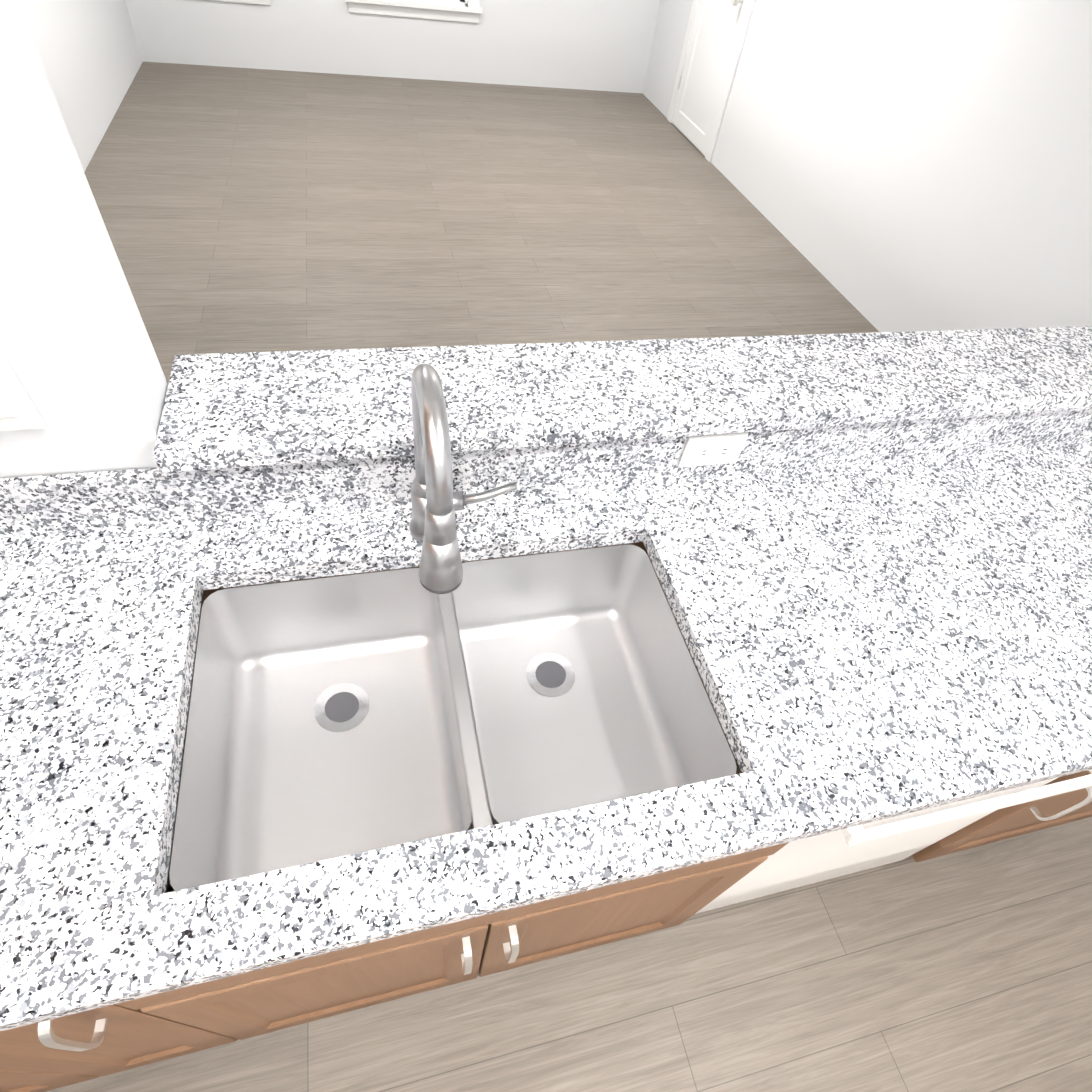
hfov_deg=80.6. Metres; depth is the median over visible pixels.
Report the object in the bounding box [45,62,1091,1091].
floor
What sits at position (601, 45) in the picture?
wall
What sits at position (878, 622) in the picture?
countertop
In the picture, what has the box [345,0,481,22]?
window
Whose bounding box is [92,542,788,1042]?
base cabinet
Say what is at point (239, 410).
bar ledge
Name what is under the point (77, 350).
wall
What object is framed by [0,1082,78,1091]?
base cabinet
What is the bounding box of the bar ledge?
[153,326,1091,472]
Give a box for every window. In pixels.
[212,0,270,5]
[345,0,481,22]
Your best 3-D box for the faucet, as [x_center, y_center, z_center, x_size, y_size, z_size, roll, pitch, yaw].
[-0.098,-0.082,0.877,0.172,0.350,0.230,-6,51,-13]
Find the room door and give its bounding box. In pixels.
[667,0,754,161]
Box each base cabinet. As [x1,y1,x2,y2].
[0,1010,227,1081]
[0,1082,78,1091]
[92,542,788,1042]
[909,770,1091,861]
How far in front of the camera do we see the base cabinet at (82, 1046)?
0.93 m
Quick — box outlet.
[679,432,748,466]
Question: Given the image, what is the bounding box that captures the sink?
[169,545,736,890]
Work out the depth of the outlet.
1.14 m
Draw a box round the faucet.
[409,363,517,593]
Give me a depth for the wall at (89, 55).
3.89 m
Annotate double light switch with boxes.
[0,351,45,430]
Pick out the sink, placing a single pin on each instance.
(334, 717)
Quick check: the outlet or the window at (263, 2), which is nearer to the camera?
the outlet
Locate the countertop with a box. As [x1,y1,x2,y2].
[0,408,1091,1030]
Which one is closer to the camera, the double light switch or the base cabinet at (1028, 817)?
the double light switch
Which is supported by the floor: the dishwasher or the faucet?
the dishwasher
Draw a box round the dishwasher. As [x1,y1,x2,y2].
[695,769,1091,913]
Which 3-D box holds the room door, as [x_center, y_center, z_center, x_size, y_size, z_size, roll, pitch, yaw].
[1.255,-4.036,4.515,0.085,2.115,0.950,-6,51,-13]
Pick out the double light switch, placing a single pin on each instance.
(18, 411)
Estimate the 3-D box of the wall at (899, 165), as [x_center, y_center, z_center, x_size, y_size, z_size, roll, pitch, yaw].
[2.154,-1.554,2.342,0.120,2.380,9.450,-6,51,-13]
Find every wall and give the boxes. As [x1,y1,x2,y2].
[0,0,167,477]
[16,0,142,171]
[125,0,659,92]
[643,0,1091,331]

